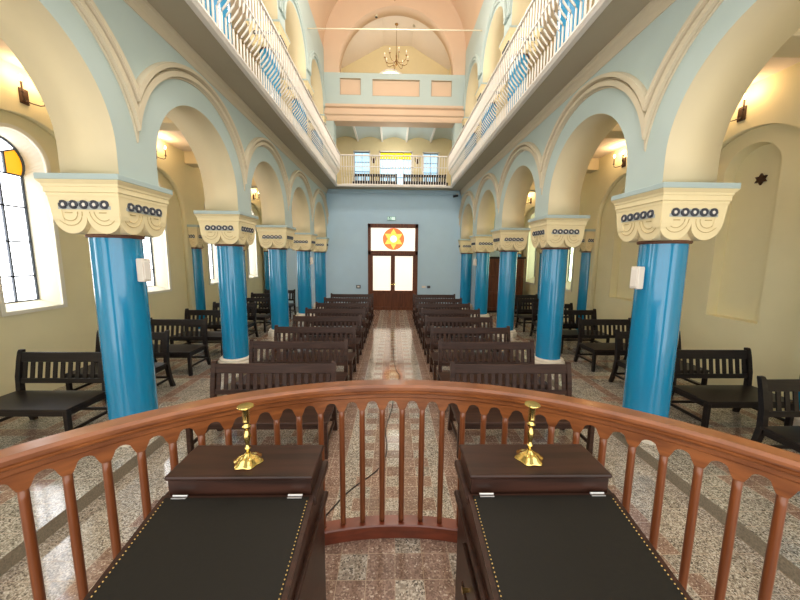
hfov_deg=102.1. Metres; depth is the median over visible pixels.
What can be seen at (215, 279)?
window
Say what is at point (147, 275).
speaker
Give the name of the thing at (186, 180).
wall
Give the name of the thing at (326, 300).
slatted bench
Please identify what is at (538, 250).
column
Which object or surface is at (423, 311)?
slatted bench
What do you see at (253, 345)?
slatted bench
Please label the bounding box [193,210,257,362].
column
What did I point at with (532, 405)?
candle cup
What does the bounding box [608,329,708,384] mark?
slatted bench
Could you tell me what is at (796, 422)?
column
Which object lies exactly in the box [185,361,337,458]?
slatted bench
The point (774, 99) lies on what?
wall
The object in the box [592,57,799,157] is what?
ceiling
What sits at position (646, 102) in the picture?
arch molding
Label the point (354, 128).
trim
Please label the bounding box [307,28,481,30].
rod
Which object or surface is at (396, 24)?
chandelier
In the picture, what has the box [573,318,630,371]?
slatted bench
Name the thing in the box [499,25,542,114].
column
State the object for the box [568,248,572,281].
window
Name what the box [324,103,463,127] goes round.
crown molding
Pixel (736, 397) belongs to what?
slatted bench
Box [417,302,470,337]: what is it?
slatted bench
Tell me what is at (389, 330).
floor
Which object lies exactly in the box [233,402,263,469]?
candlestick
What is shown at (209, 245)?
window
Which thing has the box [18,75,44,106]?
wall sconce
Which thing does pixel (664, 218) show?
column
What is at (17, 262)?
window
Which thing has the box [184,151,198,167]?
ceiling beam
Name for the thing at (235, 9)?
ceiling
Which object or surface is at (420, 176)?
slatted bench
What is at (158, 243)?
window
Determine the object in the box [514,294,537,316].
slatted bench
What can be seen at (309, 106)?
gallery railing
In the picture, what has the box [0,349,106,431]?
slatted bench
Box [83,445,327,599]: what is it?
desk
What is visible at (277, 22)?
column
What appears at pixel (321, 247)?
column
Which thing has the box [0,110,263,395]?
wall
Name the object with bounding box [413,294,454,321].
slatted bench
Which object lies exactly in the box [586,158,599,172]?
ceiling beam
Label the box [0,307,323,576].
floor
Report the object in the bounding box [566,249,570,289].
window
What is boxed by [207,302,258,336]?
slatted bench
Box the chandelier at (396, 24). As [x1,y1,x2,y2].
[384,23,408,68]
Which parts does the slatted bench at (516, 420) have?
post, leg, seat, rail, rail, post, leg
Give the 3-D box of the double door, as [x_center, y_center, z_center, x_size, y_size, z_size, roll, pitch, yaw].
[-0.295,-1.325,13.356,2.040,3.550,0.204,0,7,-1]
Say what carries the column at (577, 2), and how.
on the arches at (694, 114)
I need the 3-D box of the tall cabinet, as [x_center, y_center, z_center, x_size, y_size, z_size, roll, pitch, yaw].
[3.950,-0.602,12.531,1.560,2.130,0.585,0,7,-1]
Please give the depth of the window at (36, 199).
4.87 m
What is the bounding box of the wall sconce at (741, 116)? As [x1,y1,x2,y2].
[730,94,746,121]
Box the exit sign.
[387,217,395,220]
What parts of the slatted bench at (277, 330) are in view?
post, seat, rail, leg, post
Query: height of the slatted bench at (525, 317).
0.910 m
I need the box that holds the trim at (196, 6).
[185,0,337,186]
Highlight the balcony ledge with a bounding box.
[147,0,650,190]
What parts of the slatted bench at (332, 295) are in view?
rail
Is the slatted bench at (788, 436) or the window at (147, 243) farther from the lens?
the window at (147, 243)
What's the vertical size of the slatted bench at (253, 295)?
0.910 m
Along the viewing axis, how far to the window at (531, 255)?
12.55 m
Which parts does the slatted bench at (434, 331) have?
post, leg, rail, seat, post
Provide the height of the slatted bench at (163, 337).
0.910 m
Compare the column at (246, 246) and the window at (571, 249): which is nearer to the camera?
the window at (571, 249)
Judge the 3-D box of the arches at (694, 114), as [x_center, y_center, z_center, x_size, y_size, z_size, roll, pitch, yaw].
[2.888,-2.549,5.880,0.560,2.060,14.600,0,7,-1]
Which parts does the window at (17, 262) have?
pane, orange pane, pane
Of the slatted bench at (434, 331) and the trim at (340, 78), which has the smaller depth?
the slatted bench at (434, 331)
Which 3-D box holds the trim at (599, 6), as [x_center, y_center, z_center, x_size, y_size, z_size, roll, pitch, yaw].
[2.103,-3.408,5.448,0.100,0.070,14.000,0,7,-1]
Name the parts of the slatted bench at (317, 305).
rail, rail, post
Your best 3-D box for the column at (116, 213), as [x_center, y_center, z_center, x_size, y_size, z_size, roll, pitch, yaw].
[-3.071,0.155,3.602,0.775,2.820,0.775,0,7,-1]
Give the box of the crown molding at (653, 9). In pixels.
[460,0,675,194]
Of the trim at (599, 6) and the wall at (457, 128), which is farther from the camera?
the wall at (457, 128)
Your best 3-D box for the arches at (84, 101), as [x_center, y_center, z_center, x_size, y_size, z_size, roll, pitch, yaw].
[-3.071,-2.587,5.749,0.560,2.060,14.600,0,7,-1]
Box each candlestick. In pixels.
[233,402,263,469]
[514,401,543,465]
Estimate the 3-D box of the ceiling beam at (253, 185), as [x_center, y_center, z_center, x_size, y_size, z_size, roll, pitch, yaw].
[-4.382,-3.803,10.470,1.910,0.300,0.360,0,7,-1]
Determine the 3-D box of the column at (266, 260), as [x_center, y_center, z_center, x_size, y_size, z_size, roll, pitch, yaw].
[-5.242,-1.091,12.951,0.232,2.820,0.542,0,7,-1]
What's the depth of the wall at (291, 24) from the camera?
9.75 m
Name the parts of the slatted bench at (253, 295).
rail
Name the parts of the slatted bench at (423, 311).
post, leg, rail, rail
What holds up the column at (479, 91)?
on the arches at (694, 114)
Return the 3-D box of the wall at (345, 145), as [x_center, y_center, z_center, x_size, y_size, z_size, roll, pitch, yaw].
[-0.253,-8.428,14.878,6.800,7.200,0.300,0,7,-1]
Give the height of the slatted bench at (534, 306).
0.910 m
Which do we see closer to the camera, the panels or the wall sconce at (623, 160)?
the wall sconce at (623, 160)
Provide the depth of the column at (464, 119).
12.53 m
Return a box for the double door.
[368,224,417,309]
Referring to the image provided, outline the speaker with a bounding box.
[143,261,151,279]
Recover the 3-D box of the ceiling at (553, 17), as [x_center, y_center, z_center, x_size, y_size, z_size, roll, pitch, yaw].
[4.237,-7.925,5.203,2.040,0.200,14.600,0,7,-1]
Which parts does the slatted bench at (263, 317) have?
rail, rail, seat, leg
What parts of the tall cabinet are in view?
cabinet door, door panel, cornice, door panel, cabinet door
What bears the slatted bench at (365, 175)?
on the floor
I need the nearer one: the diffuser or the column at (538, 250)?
the diffuser
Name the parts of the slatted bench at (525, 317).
post, leg, seat, rail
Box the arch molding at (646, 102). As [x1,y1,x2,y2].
[459,0,723,224]
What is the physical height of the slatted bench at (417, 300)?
0.910 m
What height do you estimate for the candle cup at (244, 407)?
0.070 m
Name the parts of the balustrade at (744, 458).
foot rail, handrail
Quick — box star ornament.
[755,173,767,184]
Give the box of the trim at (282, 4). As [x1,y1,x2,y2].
[278,0,325,107]
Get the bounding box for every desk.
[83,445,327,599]
[454,444,691,599]
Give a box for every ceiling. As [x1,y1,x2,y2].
[0,39,192,151]
[231,0,285,66]
[336,126,452,140]
[341,16,450,69]
[502,0,557,71]
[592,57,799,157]
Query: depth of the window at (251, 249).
12.24 m
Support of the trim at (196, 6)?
attached to the balcony ledge
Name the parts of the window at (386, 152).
yellow pane, pane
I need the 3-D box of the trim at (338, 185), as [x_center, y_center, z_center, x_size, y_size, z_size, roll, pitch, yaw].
[-0.223,-4.327,12.295,4.320,0.070,0.090,0,7,-1]
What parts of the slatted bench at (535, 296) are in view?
rail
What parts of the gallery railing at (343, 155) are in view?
rail, rail, rail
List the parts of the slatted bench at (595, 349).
post, leg, rail, seat, rail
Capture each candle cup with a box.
[237,402,253,424]
[524,401,540,421]
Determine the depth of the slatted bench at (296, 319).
7.11 m
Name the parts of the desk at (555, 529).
drawer, knob, drawer, nail trim, moulding, lid, nail trim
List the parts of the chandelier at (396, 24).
hanging rod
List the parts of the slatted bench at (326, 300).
rail, post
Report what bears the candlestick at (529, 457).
on the desk at (555, 529)
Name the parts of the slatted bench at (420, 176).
rail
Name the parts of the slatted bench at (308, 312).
post, rail, rail, leg, post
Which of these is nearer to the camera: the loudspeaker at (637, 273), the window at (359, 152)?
the loudspeaker at (637, 273)
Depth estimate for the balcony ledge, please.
4.69 m
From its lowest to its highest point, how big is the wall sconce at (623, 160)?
0.305 m
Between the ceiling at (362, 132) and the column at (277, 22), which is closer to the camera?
the column at (277, 22)
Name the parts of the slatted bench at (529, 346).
post, rail, rail, seat, post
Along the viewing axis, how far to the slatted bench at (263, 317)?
9.25 m
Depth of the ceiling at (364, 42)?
13.57 m
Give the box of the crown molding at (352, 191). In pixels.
[328,189,458,194]
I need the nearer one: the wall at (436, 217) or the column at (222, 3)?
the column at (222, 3)
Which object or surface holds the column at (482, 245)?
on the floor at (758, 495)
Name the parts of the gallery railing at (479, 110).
rail, rail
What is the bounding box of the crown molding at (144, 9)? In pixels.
[123,0,327,193]
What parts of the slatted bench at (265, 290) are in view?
post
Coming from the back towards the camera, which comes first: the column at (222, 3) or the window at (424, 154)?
the window at (424, 154)
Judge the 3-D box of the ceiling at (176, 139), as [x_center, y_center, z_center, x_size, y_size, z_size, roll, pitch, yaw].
[-4.512,-3.459,5.604,2.340,0.320,14.600,0,7,-1]
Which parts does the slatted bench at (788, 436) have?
post, seat, rail, rail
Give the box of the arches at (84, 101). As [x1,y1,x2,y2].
[0,0,326,236]
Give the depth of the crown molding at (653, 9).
4.42 m
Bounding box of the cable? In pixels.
[326,349,399,515]
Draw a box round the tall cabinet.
[487,257,525,311]
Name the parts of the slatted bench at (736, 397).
post, leg, rail, rail, seat, post, leg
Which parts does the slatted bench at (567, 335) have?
leg, rail, rail, seat, post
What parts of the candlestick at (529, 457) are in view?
stem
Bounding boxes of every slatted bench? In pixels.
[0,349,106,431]
[65,330,175,389]
[150,317,210,375]
[170,308,222,355]
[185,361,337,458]
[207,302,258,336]
[235,339,347,388]
[246,298,270,331]
[247,292,269,312]
[259,289,295,317]
[264,325,355,380]
[286,315,361,362]
[300,308,365,348]
[311,302,368,337]
[322,297,370,328]
[330,293,372,321]
[353,174,396,183]
[403,174,447,185]
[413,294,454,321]
[415,298,463,328]
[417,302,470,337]
[420,308,484,349]
[424,315,498,363]
[429,326,519,380]
[437,340,547,412]
[447,361,594,458]
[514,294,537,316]
[515,298,538,331]
[529,303,577,335]
[561,309,609,353]
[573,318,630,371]
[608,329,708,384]
[671,347,793,427]
[751,376,799,452]
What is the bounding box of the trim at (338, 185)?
[337,184,450,187]
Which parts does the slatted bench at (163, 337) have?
leg, post, seat, rail, rail, post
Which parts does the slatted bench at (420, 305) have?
post, rail, rail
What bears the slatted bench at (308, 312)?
on the floor at (389, 330)
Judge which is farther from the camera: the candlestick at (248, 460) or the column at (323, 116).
the column at (323, 116)
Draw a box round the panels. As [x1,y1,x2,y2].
[340,79,450,96]
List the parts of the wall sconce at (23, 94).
plate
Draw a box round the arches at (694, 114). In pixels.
[460,0,799,238]
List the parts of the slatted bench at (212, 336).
post, seat, rail, rail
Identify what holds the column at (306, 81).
on the arches at (84, 101)
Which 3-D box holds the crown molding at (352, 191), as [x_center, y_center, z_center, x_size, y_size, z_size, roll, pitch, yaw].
[-0.236,-4.313,12.899,5.200,0.155,0.105,0,7,-1]
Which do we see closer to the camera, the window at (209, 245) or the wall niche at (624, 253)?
the wall niche at (624, 253)
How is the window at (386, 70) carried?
in the wall at (345, 145)
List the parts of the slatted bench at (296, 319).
post, seat, rail, leg, post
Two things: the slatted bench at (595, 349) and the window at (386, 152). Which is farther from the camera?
the window at (386, 152)
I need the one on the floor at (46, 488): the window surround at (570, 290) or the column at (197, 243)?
the column at (197, 243)
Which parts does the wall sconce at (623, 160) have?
plate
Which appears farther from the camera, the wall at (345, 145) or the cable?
the wall at (345, 145)
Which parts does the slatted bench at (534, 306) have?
post, rail, seat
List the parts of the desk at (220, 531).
nail trim, lid, moulding, nail trim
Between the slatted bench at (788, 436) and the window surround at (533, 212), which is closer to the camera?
the slatted bench at (788, 436)
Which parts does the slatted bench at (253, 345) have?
post, seat, rail, rail, post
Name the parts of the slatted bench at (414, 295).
post, rail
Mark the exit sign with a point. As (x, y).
(388, 218)
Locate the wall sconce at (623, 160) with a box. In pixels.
[613,151,625,167]
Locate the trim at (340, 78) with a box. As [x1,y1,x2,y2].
[340,78,451,96]
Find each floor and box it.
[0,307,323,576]
[0,310,799,599]
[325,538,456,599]
[462,308,799,586]
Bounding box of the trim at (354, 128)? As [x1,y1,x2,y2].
[352,126,435,142]
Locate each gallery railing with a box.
[200,0,339,180]
[341,154,447,185]
[448,0,596,182]
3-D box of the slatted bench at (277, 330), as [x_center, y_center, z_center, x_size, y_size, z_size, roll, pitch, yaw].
[-1.580,0.960,5.840,1.510,0.910,0.644,0,7,-1]
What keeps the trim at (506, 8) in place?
attached to the wall at (497, 30)
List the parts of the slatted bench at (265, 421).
leg, post, rail, seat, rail, leg, post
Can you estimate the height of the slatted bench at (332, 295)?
0.910 m
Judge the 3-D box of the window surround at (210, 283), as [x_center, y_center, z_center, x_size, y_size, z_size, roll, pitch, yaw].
[-5.384,-1.741,9.403,0.045,2.560,0.870,0,7,-1]
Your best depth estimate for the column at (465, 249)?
13.24 m
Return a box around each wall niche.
[609,187,637,300]
[706,142,781,323]
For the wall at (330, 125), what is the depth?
12.64 m
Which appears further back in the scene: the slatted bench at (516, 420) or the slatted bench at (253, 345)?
the slatted bench at (253, 345)
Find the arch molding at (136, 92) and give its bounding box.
[70,0,328,223]
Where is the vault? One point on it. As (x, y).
(468, 11)
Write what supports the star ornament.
attached to the wall niche at (742, 242)
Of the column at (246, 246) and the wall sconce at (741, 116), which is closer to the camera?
the wall sconce at (741, 116)
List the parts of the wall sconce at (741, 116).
plate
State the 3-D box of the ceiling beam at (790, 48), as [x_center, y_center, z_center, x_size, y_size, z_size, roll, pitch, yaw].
[4.160,-2.793,3.368,1.910,0.300,0.360,0,7,-1]
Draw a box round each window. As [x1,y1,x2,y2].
[0,127,60,311]
[0,136,39,302]
[143,237,154,285]
[147,232,168,291]
[208,244,213,278]
[211,244,217,282]
[248,213,256,277]
[353,150,369,180]
[379,151,412,183]
[380,69,401,73]
[422,152,438,181]
[527,213,535,282]
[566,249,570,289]
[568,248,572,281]
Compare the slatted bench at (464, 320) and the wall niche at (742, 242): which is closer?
the wall niche at (742, 242)
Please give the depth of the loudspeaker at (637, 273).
3.60 m
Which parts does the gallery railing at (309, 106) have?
rail, rail, rail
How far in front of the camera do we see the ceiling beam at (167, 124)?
5.61 m
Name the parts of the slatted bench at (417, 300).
post, rail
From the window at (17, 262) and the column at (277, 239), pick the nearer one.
the window at (17, 262)
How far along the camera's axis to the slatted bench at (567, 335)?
7.55 m
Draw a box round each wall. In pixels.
[0,0,264,330]
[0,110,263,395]
[254,0,323,113]
[280,0,507,307]
[323,121,336,182]
[336,46,451,185]
[451,123,464,183]
[464,0,535,116]
[521,0,799,418]
[522,123,799,410]
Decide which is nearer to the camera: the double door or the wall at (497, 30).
the wall at (497, 30)
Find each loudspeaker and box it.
[136,258,151,281]
[629,266,644,288]
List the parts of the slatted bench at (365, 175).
rail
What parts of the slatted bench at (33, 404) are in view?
post, seat, rail, rail, leg, post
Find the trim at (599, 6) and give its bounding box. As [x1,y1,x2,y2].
[450,0,611,187]
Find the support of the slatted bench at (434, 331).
on the floor at (389, 330)
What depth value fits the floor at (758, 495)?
3.35 m
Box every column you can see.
[33,172,172,446]
[187,225,209,330]
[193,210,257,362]
[200,0,232,44]
[243,245,248,313]
[245,18,289,105]
[255,225,295,336]
[263,248,269,289]
[282,78,313,132]
[292,233,316,315]
[307,114,326,155]
[311,237,328,307]
[458,239,475,308]
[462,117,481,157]
[470,235,494,316]
[475,82,505,140]
[491,228,530,337]
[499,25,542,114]
[528,215,589,363]
[536,248,541,314]
[555,0,586,52]
[573,229,595,329]
[611,182,740,444]
[793,376,799,425]
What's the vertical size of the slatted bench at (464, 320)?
0.910 m
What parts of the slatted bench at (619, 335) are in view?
post, rail, seat, post, leg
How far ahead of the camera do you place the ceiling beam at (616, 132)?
5.74 m
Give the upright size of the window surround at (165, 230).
2.560 m
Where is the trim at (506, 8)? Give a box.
[463,0,511,109]
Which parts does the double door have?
door panel, door pane, door, door panel, door, door pane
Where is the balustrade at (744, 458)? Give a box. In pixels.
[0,380,799,599]
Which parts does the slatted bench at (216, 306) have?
post, seat, rail, post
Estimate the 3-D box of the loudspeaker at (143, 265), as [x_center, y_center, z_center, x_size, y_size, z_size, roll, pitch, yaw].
[-2.778,-0.325,3.514,0.086,0.250,0.110,1,8,6]
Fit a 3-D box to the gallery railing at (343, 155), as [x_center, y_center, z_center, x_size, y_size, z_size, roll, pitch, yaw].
[-0.216,-4.860,12.132,3.966,1.040,0.203,0,7,-1]
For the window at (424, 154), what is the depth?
15.16 m
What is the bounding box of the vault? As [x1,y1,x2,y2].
[308,0,483,48]
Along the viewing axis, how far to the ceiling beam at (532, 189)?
10.50 m
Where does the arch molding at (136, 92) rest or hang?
attached to the arches at (84, 101)
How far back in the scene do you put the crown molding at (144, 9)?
4.51 m
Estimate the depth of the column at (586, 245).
8.49 m
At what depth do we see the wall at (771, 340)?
4.79 m
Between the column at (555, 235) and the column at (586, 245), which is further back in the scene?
the column at (586, 245)
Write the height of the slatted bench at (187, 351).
0.910 m
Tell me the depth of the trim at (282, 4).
9.68 m
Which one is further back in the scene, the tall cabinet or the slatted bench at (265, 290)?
the tall cabinet
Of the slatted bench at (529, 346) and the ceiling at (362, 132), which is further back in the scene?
the ceiling at (362, 132)
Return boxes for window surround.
[0,122,67,316]
[148,181,171,294]
[204,201,217,284]
[246,210,258,278]
[525,212,536,284]
[565,248,574,291]
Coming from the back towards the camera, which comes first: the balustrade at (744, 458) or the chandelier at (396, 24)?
the chandelier at (396, 24)
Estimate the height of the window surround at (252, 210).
2.560 m
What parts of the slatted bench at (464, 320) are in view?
post, leg, rail, seat, post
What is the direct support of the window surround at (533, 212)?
attached to the wall at (771, 340)
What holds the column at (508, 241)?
on the floor at (758, 495)
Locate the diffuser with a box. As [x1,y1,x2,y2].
[630,269,637,286]
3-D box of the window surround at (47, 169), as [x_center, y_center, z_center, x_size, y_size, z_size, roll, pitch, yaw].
[-5.282,-1.103,4.545,0.045,2.560,0.870,0,7,-1]
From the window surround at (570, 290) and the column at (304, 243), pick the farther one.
the column at (304, 243)
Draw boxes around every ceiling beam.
[160,116,179,130]
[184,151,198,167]
[251,178,256,187]
[529,181,534,191]
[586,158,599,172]
[605,124,624,138]
[772,28,799,57]
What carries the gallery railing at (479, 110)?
on the trim at (599, 6)
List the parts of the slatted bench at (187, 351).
rail, seat, rail, leg, post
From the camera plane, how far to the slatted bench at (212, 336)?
7.06 m

